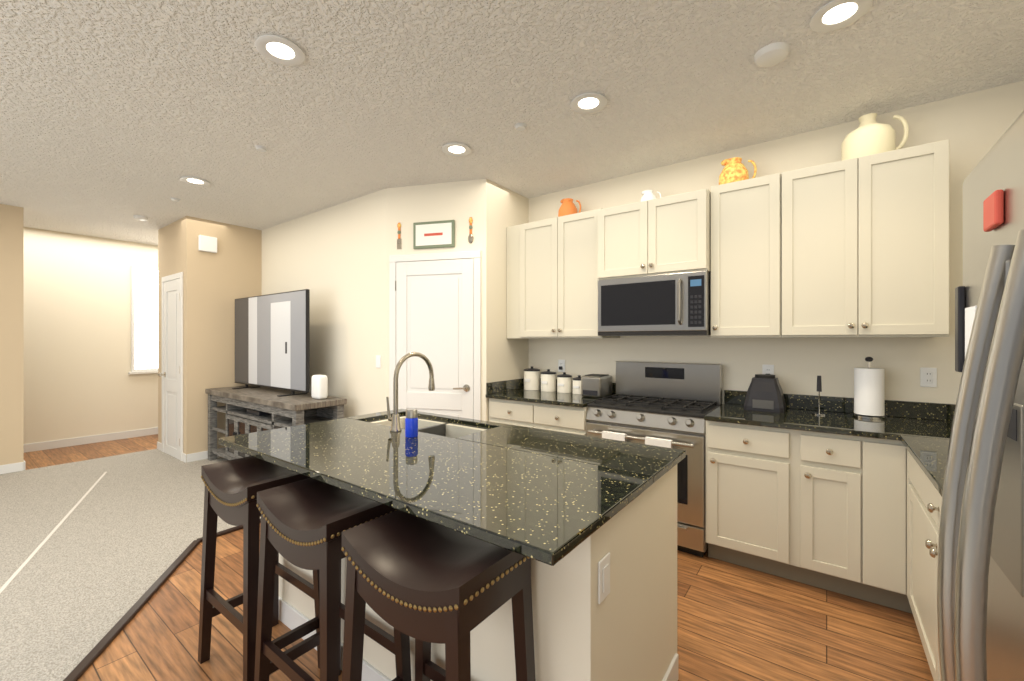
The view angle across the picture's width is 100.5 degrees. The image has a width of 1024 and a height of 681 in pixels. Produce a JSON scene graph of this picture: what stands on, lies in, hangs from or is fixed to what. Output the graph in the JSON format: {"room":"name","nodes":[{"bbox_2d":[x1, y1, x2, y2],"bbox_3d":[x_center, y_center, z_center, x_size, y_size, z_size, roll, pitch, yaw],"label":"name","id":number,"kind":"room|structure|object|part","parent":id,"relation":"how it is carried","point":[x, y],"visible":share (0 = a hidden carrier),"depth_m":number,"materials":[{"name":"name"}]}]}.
{"room":"kitchen","nodes":[
{"label":"kitchen","id":0,"kind":"room"},
{"bbox_2d":[0,204,23,464],"bbox_3d":[-6.383,-0.010,3.073,0.120,2.820,3.760,0,0,36],"label":"wall","id":1,"kind":"structure","parent":0,"point":[11,334],"depth_m":4.48,"materials":[{"name":"beige paint"}]},
{"bbox_2d":[0,460,24,473],"bbox_3d":[-6.266,1.347,3.120,0.017,0.105,3.574,0,0,36],"label":"baseboard","id":2,"kind":"structure","parent":1,"relation":"attached to","point":[14,467],"depth_m":4.48,"materials":[{"name":"white wood"}]},
{"bbox_2d":[24,227,157,443],"bbox_3d":[-6.234,-0.010,5.226,0.120,2.820,7.400,0,0,36],"label":"wall","id":3,"kind":"structure","parent":0,"point":[79,381],"depth_m":5.72,"materials":[{"name":"beige paint"}]},
{"bbox_2d":[24,427,157,452],"bbox_3d":[-6.180,1.347,5.186,0.013,0.105,7.000,0,0,36],"label":"baseboard","id":4,"kind":"structure","parent":3,"relation":"attached to","point":[32,447],"depth_m":5.76,"materials":[{"name":"white wood"}]},
{"bbox_2d":[128,266,157,373],"bbox_3d":[-5.202,-0.297,6.473,0.060,1.565,0.940,0,0,36],"label":"window","id":5,"kind":"structure","parent":3,"relation":"in","point":[144,320],"depth_m":6.24,"materials":[{"name":"white glass"}]},
{"bbox_2d":[0,449,260,680],"bbox_3d":[-2.500,1.392,1.412,8.100,0.015,5.700,0,0,36],"label":"carpet","id":6,"kind":"structure","parent":0,"point":[124,536],"depth_m":2.89,"materials":[{"name":"beige carpet"}]},
{"bbox_2d":[205,385,346,460],"bbox_3d":[-2.575,0.973,4.525,2.080,0.826,0.500,0,0,36],"label":"tv stand","id":7,"kind":"object","parent":6,"relation":"on","point":[251,410],"visible":0.44,"depth_m":4.34,"materials":[{"name":"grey wood"}]},
{"bbox_2d":[232,289,309,396],"bbox_3d":[-2.685,0.027,4.687,1.690,1.064,0.290,0,0,36],"label":"tv","id":8,"kind":"object","parent":7,"relation":"on","point":[272,340],"visible":1,"depth_m":4.56,"materials":[{"name":"black"}]},
{"bbox_2d":[311,375,327,398],"bbox_3d":[-1.846,0.445,4.086,0.155,0.230,0.100,0,0,36],"label":"speaker","id":9,"kind":"object","parent":7,"relation":"on","point":[319,386],"visible":1,"depth_m":4.04},
{"bbox_2d":[158,216,261,461],"bbox_3d":[-3.849,-0.010,5.528,1.040,2.820,0.920,0,0,36],"label":"wall","id":10,"kind":"structure","parent":0,"point":[222,279],"depth_m":5.07,"materials":[{"name":"beige paint"}]},
{"bbox_2d":[158,272,182,460],"bbox_3d":[-4.107,0.305,5.094,0.730,2.190,0.085,0,0,36],"label":"door","id":11,"kind":"structure","parent":10,"relation":"attached to","point":[171,374],"depth_m":5.11,"materials":[{"name":"white wood"}]},
{"bbox_2d":[157,442,188,461],"bbox_3d":[-4.119,1.347,5.149,1.054,0.105,0.017,0,0,36],"label":"baseboard","id":12,"kind":"structure","parent":10,"relation":"attached to","point":[159,445],"depth_m":4.89,"materials":[{"name":"white wood"}]},
{"bbox_2d":[189,451,217,461],"bbox_3d":[-3.470,1.347,5.155,0.017,0.105,0.750,0,0,36],"label":"baseboard","id":13,"kind":"structure","parent":10,"relation":"attached to","point":[199,455],"depth_m":4.93,"materials":[{"name":"white wood"}]},
{"bbox_2d":[198,235,216,252],"bbox_3d":[-3.566,-1.130,4.996,0.045,0.180,0.180,0,0,36],"label":"door chime","id":14,"kind":"object","parent":10,"relation":"attached to","point":[207,243],"visible":1,"depth_m":4.97,"materials":[{"name":"white plastic"}]},
{"bbox_2d":[262,189,385,417],"bbox_3d":[-2.167,-0.010,4.783,2.550,2.820,0.120,0,0,36],"label":"wall","id":15,"kind":"structure","parent":0,"point":[332,259],"depth_m":4.39,"materials":[{"name":"beige paint"}]},
{"bbox_2d":[376,355,380,367],"bbox_3d":[-1.269,0.200,4.039,0.072,0.116,0.009,0,0,36],"label":"plate","id":16,"kind":"object","parent":15,"relation":"attached to","point":[378,361],"visible":1,"depth_m":4.03,"materials":[{"name":"white plastic"}]},
{"bbox_2d":[386,179,485,420],"bbox_3d":[-0.686,-0.010,3.914,0.982,2.820,0.120,0,0,14],"label":"wall","id":17,"kind":"structure","parent":0,"point":[460,203],"depth_m":3.83,"materials":[{"name":"beige paint"}]},
{"bbox_2d":[397,223,400,248],"bbox_3d":[-1.043,-0.968,3.936,0.044,0.245,0.016,0,0,18],"label":"hanging utensil","id":18,"kind":"object","parent":17,"relation":"attached to","point":[398,225],"depth_m":3.93,"materials":[{"name":"orange wood"}]},
{"bbox_2d":[413,220,454,248],"bbox_3d":[-0.705,-0.955,3.845,0.400,0.240,0.022,0,0,14],"label":"framed picture","id":19,"kind":"object","parent":17,"relation":"attached to","point":[434,234],"visible":0.98,"depth_m":3.83,"materials":[{"name":"green"}]},
{"bbox_2d":[389,250,480,419],"bbox_3d":[-0.705,0.305,3.847,0.828,2.190,0.349,0,0,36],"label":"door","id":20,"kind":"structure","parent":17,"relation":"attached to","point":[435,312],"depth_m":3.83,"materials":[{"name":"white wood"}]},
{"bbox_2d":[468,217,472,243],"bbox_3d":[-0.365,-0.973,3.763,0.051,0.235,0.016,0,0,21],"label":"hanging utensil","id":21,"kind":"object","parent":17,"relation":"attached to","point":[470,238],"depth_m":3.76,"materials":[{"name":"orange ceramic"}]},
{"bbox_2d":[24,434,933,680],"bbox_3d":[-2.558,1.430,2.511,9.500,0.060,7.400,0,0,36],"label":"floor","id":22,"kind":"structure","parent":0,"point":[735,622],"depth_m":2.05,"materials":[{"name":"brown wood"}]},
{"bbox_2d":[63,519,260,680],"bbox_3d":[-0.971,1.390,0.900,4.453,0.020,4.686,0,0,36],"label":"trim","id":23,"kind":"structure","parent":22,"relation":"on","point":[90,658],"depth_m":2.15,"materials":[{"name":"black wood"}]},
{"bbox_2d":[198,456,319,680],"bbox_3d":[-1.079,0.974,1.847,0.494,0.853,0.326,0,0,36],"label":"stool","id":24,"kind":"object","parent":22,"relation":"on","point":[233,487],"visible":0.6,"depth_m":1.79,"materials":[{"name":"black leather"}]},
{"bbox_2d":[254,478,410,680],"bbox_3d":[-0.644,0.974,1.526,0.494,0.853,0.326,0,0,36],"label":"stool","id":25,"kind":"object","parent":22,"relation":"on","point":[305,523],"visible":0.75,"depth_m":1.48,"materials":[{"name":"black leather"}]},
{"bbox_2d":[341,510,535,680],"bbox_3d":[-0.210,0.974,1.206,0.494,0.853,0.326,0,0,36],"label":"stool","id":26,"kind":"object","parent":22,"relation":"on","point":[424,583],"visible":0.96,"depth_m":1.14,"materials":[{"name":"black leather"}]},
{"bbox_2d":[218,409,685,680],"bbox_3d":[-0.336,0.935,1.941,1.876,0.930,1.103,0,0,36],"label":"kitchen island","id":27,"kind":"object","parent":22,"relation":"on","point":[625,629],"depth_m":1.44,"materials":[{"name":"beige"}]},
{"bbox_2d":[386,352,434,431],"bbox_3d":[-0.553,0.265,2.328,0.106,0.408,0.299,0,0,36],"label":"island faucet","id":28,"kind":"object","parent":27,"relation":"on","point":[394,419],"visible":1,"depth_m":2.22,"materials":[{"name":"silver metal"}]},
{"bbox_2d":[405,408,417,437],"bbox_3d":[-0.492,0.403,2.088,0.062,0.133,0.062,0,0,36],"label":"soap bottle","id":29,"kind":"object","parent":27,"relation":"on","point":[411,425],"visible":1,"depth_m":2.06,"materials":[{"name":"blue plastic"}]},
{"bbox_3d":[-0.336,0.587,1.941,1.876,0.234,1.103,0,0,36],"label":"kitchen island top","id":30,"kind":"part","parent":27,"relation":"part of","materials":[{"name":"black stone"}]},
{"bbox_2d":[598,552,609,603],"bbox_3d":[0.260,0.665,1.194,0.009,0.116,0.072,0,0,36],"label":"outlet","id":31,"kind":"object","parent":27,"relation":"attached to","point":[603,577],"visible":1,"depth_m":1.18,"materials":[{"name":"white plastic"}]},
{"bbox_2d":[486,378,615,435],"bbox_3d":[0.346,0.885,3.707,0.944,1.030,0.676,0,0,36],"label":"base cabinet","id":32,"kind":"object","parent":22,"relation":"on","point":[513,402],"visible":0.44,"depth_m":3.50,"materials":[{"name":"beige wood"}]},
{"bbox_2d":[524,366,538,389],"bbox_3d":[0.191,0.357,4.079,0.158,0.223,0.159,0,0,-3],"label":"canister","id":33,"kind":"object","parent":32,"relation":"on","point":[531,375],"depth_m":4.01,"materials":[{"name":"beige ceramic"}]},
{"bbox_2d":[539,369,552,391],"bbox_3d":[0.340,0.367,3.969,0.147,0.203,0.147,0,0,-9],"label":"canister","id":34,"kind":"object","parent":32,"relation":"on","point":[546,376],"depth_m":3.91,"materials":[{"name":"beige ceramic"}]},
{"bbox_2d":[553,372,567,392],"bbox_3d":[0.477,0.378,3.868,0.135,0.183,0.135,0,0,36],"label":"canister","id":35,"kind":"object","parent":32,"relation":"on","point":[567,383],"depth_m":3.82,"materials":[{"name":"beige ceramic"}]},
{"bbox_2d":[568,374,580,393],"bbox_3d":[0.597,0.387,3.779,0.122,0.163,0.123,0,0,36],"label":"canister","id":36,"kind":"object","parent":32,"relation":"on","point":[574,384],"depth_m":3.75,"materials":[{"name":"beige ceramic"}]},
{"bbox_2d":[581,374,611,397],"bbox_3d":[0.718,0.380,3.606,0.180,0.179,0.265,0,0,36],"label":"toaster","id":37,"kind":"object","parent":32,"relation":"on","point":[596,385],"visible":1,"depth_m":3.52,"materials":[{"name":"silver metal"}]},
{"bbox_2d":[586,361,722,556],"bbox_3d":[1.044,0.787,3.155,0.825,1.225,0.683,0,0,36],"label":"range","id":38,"kind":"object","parent":22,"relation":"on","point":[667,404],"visible":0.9,"depth_m":2.99,"materials":[{"name":"silver metal"}]},
{"bbox_2d":[706,422,795,580],"bbox_3d":[1.596,0.950,2.803,0.472,0.900,0.646,0,0,36],"label":"base cabinet","id":39,"kind":"object","parent":22,"relation":"on","point":[751,470],"depth_m":2.54,"materials":[{"name":"beige wood"}]},
{"bbox_2d":[704,402,951,437],"bbox_3d":[2.022,0.485,2.472,1.546,0.029,0.673,0,0,36],"label":"countertop","id":40,"kind":"structure","parent":39,"relation":"on","point":[830,423],"depth_m":2.46,"materials":[{"name":"black stone"}]},
{"bbox_2d":[744,374,785,412],"bbox_3d":[1.724,0.351,2.902,0.230,0.235,0.233,0,0,36],"label":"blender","id":41,"kind":"object","parent":40,"relation":"on","point":[764,393],"visible":1,"depth_m":2.83,"materials":[{"name":"grey plastic"}]},
{"bbox_2d":[812,376,825,414],"bbox_3d":[1.948,0.346,2.701,0.070,0.246,0.070,0,0,36],"label":"milk frother","id":42,"kind":"object","parent":40,"relation":"on","point":[819,386],"visible":1,"depth_m":2.69,"materials":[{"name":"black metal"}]},
{"bbox_2d":[851,357,886,419],"bbox_3d":[2.188,0.284,2.611,0.170,0.370,0.170,0,0,36],"label":"paper towel","id":43,"kind":"object","parent":40,"relation":"on","point":[869,392],"visible":1,"depth_m":2.56,"materials":[{"name":"white paper"}]},
{"bbox_2d":[796,430,843,593],"bbox_3d":[1.904,0.950,2.576,0.293,0.900,0.646,0,0,36],"label":"base cabinet","id":44,"kind":"object","parent":22,"relation":"on","point":[838,498],"depth_m":2.34,"materials":[{"name":"beige wood"}]},
{"bbox_2d":[844,434,903,610],"bbox_3d":[2.060,0.950,2.429,0.254,0.900,0.697,0,0,36],"label":"base cabinet","id":45,"kind":"object","parent":22,"relation":"on","point":[873,464],"depth_m":2.21,"materials":[{"name":"beige wood"}]},
{"bbox_2d":[900,434,949,501],"bbox_3d":[1.759,0.485,1.351,0.637,0.029,1.443,0,0,36],"label":"countertop","id":46,"kind":"structure","parent":45,"relation":"on","point":[930,454],"depth_m":1.77,"materials":[{"name":"black stone"}]},
{"bbox_2d":[904,450,927,660],"bbox_3d":[1.976,0.950,1.622,0.610,0.900,0.842,0,0,36],"label":"base cabinet","id":47,"kind":"object","parent":22,"relation":"on","point":[915,484],"depth_m":1.92,"materials":[{"name":"beige wood"}]},
{"bbox_2d":[928,486,941,680],"bbox_3d":[1.570,0.950,1.072,0.610,0.900,0.770,0,0,36],"label":"base cabinet","id":48,"kind":"object","parent":22,"relation":"on","point":[934,504],"depth_m":1.61,"materials":[{"name":"beige wood"}]},
{"bbox_2d":[937,111,1023,680],"bbox_3d":[0.959,0.510,0.426,0.772,1.780,0.945,0,0,36],"label":"fridge","id":49,"kind":"object","parent":22,"relation":"on","point":[980,592],"visible":1,"depth_m":0.61,"materials":[{"name":"grey metal"}]},
{"bbox_2d":[486,179,528,420],"bbox_3d":[-0.078,-0.010,4.035,0.120,2.820,0.660,0,0,36],"label":"wall","id":50,"kind":"structure","parent":0,"point":[507,358],"depth_m":3.90,"materials":[{"name":"beige paint"}]},
{"bbox_2d":[0,0,1023,245],"bbox_3d":[-2.558,-1.470,2.511,9.500,0.100,7.400,0,0,36],"label":"ceiling","id":51,"kind":"structure","parent":0,"point":[116,116],"depth_m":2.41,"materials":[{"name":"beige paint"}]},
{"bbox_2d":[133,215,147,220],"bbox_3d":[-4.252,-1.399,4.881,0.129,0.040,0.129,0,0,-9],"label":"smoke detector","id":52,"kind":"object","parent":51,"relation":"attached to","point":[138,217],"depth_m":4.85,"materials":[{"name":"white plastic"}]},
{"bbox_2d":[170,197,180,201],"bbox_3d":[-3.374,-1.409,4.269,0.083,0.022,0.083,0,0,-9],"label":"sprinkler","id":53,"kind":"object","parent":51,"relation":"in","point":[173,199],"depth_m":4.26,"materials":[{"name":"white"}]},
{"bbox_2d":[180,176,209,185],"bbox_3d":[-2.805,-1.411,3.775,0.215,0.016,0.215,0,0,30],"label":"recessed light","id":54,"kind":"object","parent":51,"relation":"in","point":[196,181],"depth_m":3.77,"materials":[{"name":"white"}]},
{"bbox_2d":[255,145,267,151],"bbox_3d":[-1.844,-1.409,3.136,0.083,0.022,0.083,0,0,27],"label":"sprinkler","id":55,"kind":"object","parent":51,"relation":"in","point":[260,148],"depth_m":3.12,"materials":[{"name":"white"}]},
{"bbox_2d":[255,35,304,65],"bbox_3d":[-1.127,-1.411,2.076,0.215,0.016,0.215,0,0,30],"label":"recessed light","id":56,"kind":"object","parent":51,"relation":"in","point":[277,49],"depth_m":2.07,"materials":[{"name":"white"}]},
{"bbox_2d":[442,142,470,155],"bbox_3d":[-0.409,-1.411,3.149,0.215,0.016,0.215,0,0,30],"label":"recessed light","id":57,"kind":"object","parent":51,"relation":"in","point":[453,149],"depth_m":3.14,"materials":[{"name":"white"}]},
{"bbox_2d":[514,123,526,130],"bbox_3d":[0.058,-1.409,2.817,0.083,0.022,0.083,0,0,-9],"label":"ceiling vent","id":58,"kind":"object","parent":51,"relation":"in","point":[518,127],"depth_m":2.80,"materials":[{"name":"white plastic"}]},
{"bbox_2d":[570,92,606,113],"bbox_3d":[0.456,-1.411,2.535,0.215,0.016,0.215,0,0,30],"label":"recessed light","id":59,"kind":"object","parent":51,"relation":"in","point":[585,103],"depth_m":2.53,"materials":[{"name":"white"}]},
{"bbox_2d":[754,42,789,66],"bbox_3d":[1.279,-1.399,2.101,0.149,0.040,0.149,0,0,-9],"label":"smoke detector","id":60,"kind":"object","parent":51,"relation":"attached to","point":[772,54],"depth_m":2.07,"materials":[{"name":"white plastic"}]},
{"bbox_2d":[809,0,871,32],"bbox_3d":[1.414,-1.411,1.840,0.215,0.016,0.215,0,0,30],"label":"recessed light","id":61,"kind":"object","parent":51,"relation":"in","point":[832,15],"depth_m":1.84,"materials":[{"name":"white"}]},
{"bbox_2d":[529,80,1023,403],"bbox_3d":[1.543,-0.010,3.323,3.574,2.820,0.120,0,0,36],"label":"wall","id":62,"kind":"structure","parent":0,"point":[973,127],"depth_m":2.88,"materials":[{"name":"beige paint"}]},
{"bbox_2d":[558,360,564,371],"bbox_3d":[0.462,0.240,4.025,0.072,0.116,0.034,0,0,36],"label":"outlet","id":63,"kind":"object","parent":62,"relation":"attached to","point":[561,363],"depth_m":4.03,"materials":[{"name":"white plastic"}]},
{"bbox_2d":[519,210,619,337],"bbox_3d":[0.502,-0.537,3.773,0.796,1.036,0.388,0,0,36],"label":"upper cabinet","id":64,"kind":"object","parent":62,"relation":"attached to","point":[558,289],"depth_m":3.61,"materials":[{"name":"beige wood"}]},
{"bbox_2d":[558,198,580,216],"bbox_3d":[0.518,-1.165,3.795,0.220,0.218,0.176,0,0,36],"label":"pitcher","id":65,"kind":"object","parent":64,"relation":"on","point":[567,206],"visible":0.69,"depth_m":3.74,"materials":[{"name":"orange ceramic"}]},
{"bbox_2d":[595,189,710,282],"bbox_3d":[1.120,-0.746,3.267,0.794,0.547,0.468,0,0,36],"label":"upper cabinet","id":66,"kind":"object","parent":62,"relation":"attached to","point":[669,234],"depth_m":3.05,"materials":[{"name":"beige wood"}]},
{"bbox_2d":[640,190,661,201],"bbox_3d":[1.087,-1.103,3.337,0.167,0.163,0.132,0,0,36],"label":"pitcher","id":67,"kind":"object","parent":66,"relation":"on","point":[648,195],"visible":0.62,"depth_m":3.31,"materials":[{"name":"white ceramic"}]},
{"bbox_2d":[598,271,710,335],"bbox_3d":[1.105,-0.253,3.246,0.786,0.431,0.516,0,0,36],"label":"microwave","id":68,"kind":"object","parent":66,"relation":"attached to","point":[676,304],"visible":0.96,"depth_m":3.04,"materials":[{"name":"silver metal"}]},
{"bbox_2d":[711,170,794,337],"bbox_3d":[1.655,-0.537,2.921,0.472,1.036,0.388,0,0,36],"label":"upper cabinet","id":69,"kind":"object","parent":62,"relation":"attached to","point":[753,220],"depth_m":2.75,"materials":[{"name":"beige wood"}]},
{"bbox_2d":[719,157,756,184],"bbox_3d":[1.589,-1.176,3.004,0.241,0.240,0.194,0,0,36],"label":"pitcher","id":70,"kind":"object","parent":69,"relation":"on","point":[734,169],"visible":0.77,"depth_m":2.95,"materials":[{"name":"yellow ceramic"}]},
{"bbox_2d":[762,365,773,374],"bbox_3d":[1.817,0.230,3.024,0.072,0.116,0.034,0,0,36],"label":"outlet","id":71,"kind":"object","parent":62,"relation":"attached to","point":[766,369],"depth_m":3.03,"materials":[{"name":"white plastic"}]},
{"bbox_2d":[724,390,955,421],"bbox_3d":[2.206,0.420,2.740,1.524,0.100,0.022,0,0,36],"label":"backsplash","id":72,"kind":"structure","parent":62,"relation":"attached to","point":[894,408],"depth_m":2.75,"materials":[{"name":"black stone"}]},
{"bbox_2d":[795,139,948,337],"bbox_3d":[2.071,-0.537,2.614,0.811,1.036,0.388,0,0,36],"label":"upper cabinet","id":73,"kind":"object","parent":62,"relation":"attached to","point":[857,247],"depth_m":2.40,"materials":[{"name":"beige wood"}]},
{"bbox_2d":[841,113,908,160],"bbox_3d":[2.181,-1.206,2.567,0.311,0.300,0.252,0,0,36],"label":"pitcher","id":74,"kind":"object","parent":73,"relation":"on","point":[869,135],"visible":0.77,"depth_m":2.49,"materials":[{"name":"beige ceramic"}]},
{"bbox_2d":[920,367,936,386],"bbox_3d":[2.488,0.220,2.544,0.072,0.116,0.010,0,0,36],"label":"outlet","id":75,"kind":"object","parent":62,"relation":"attached to","point":[928,377],"depth_m":2.54,"materials":[{"name":"white plastic"}]}
]}

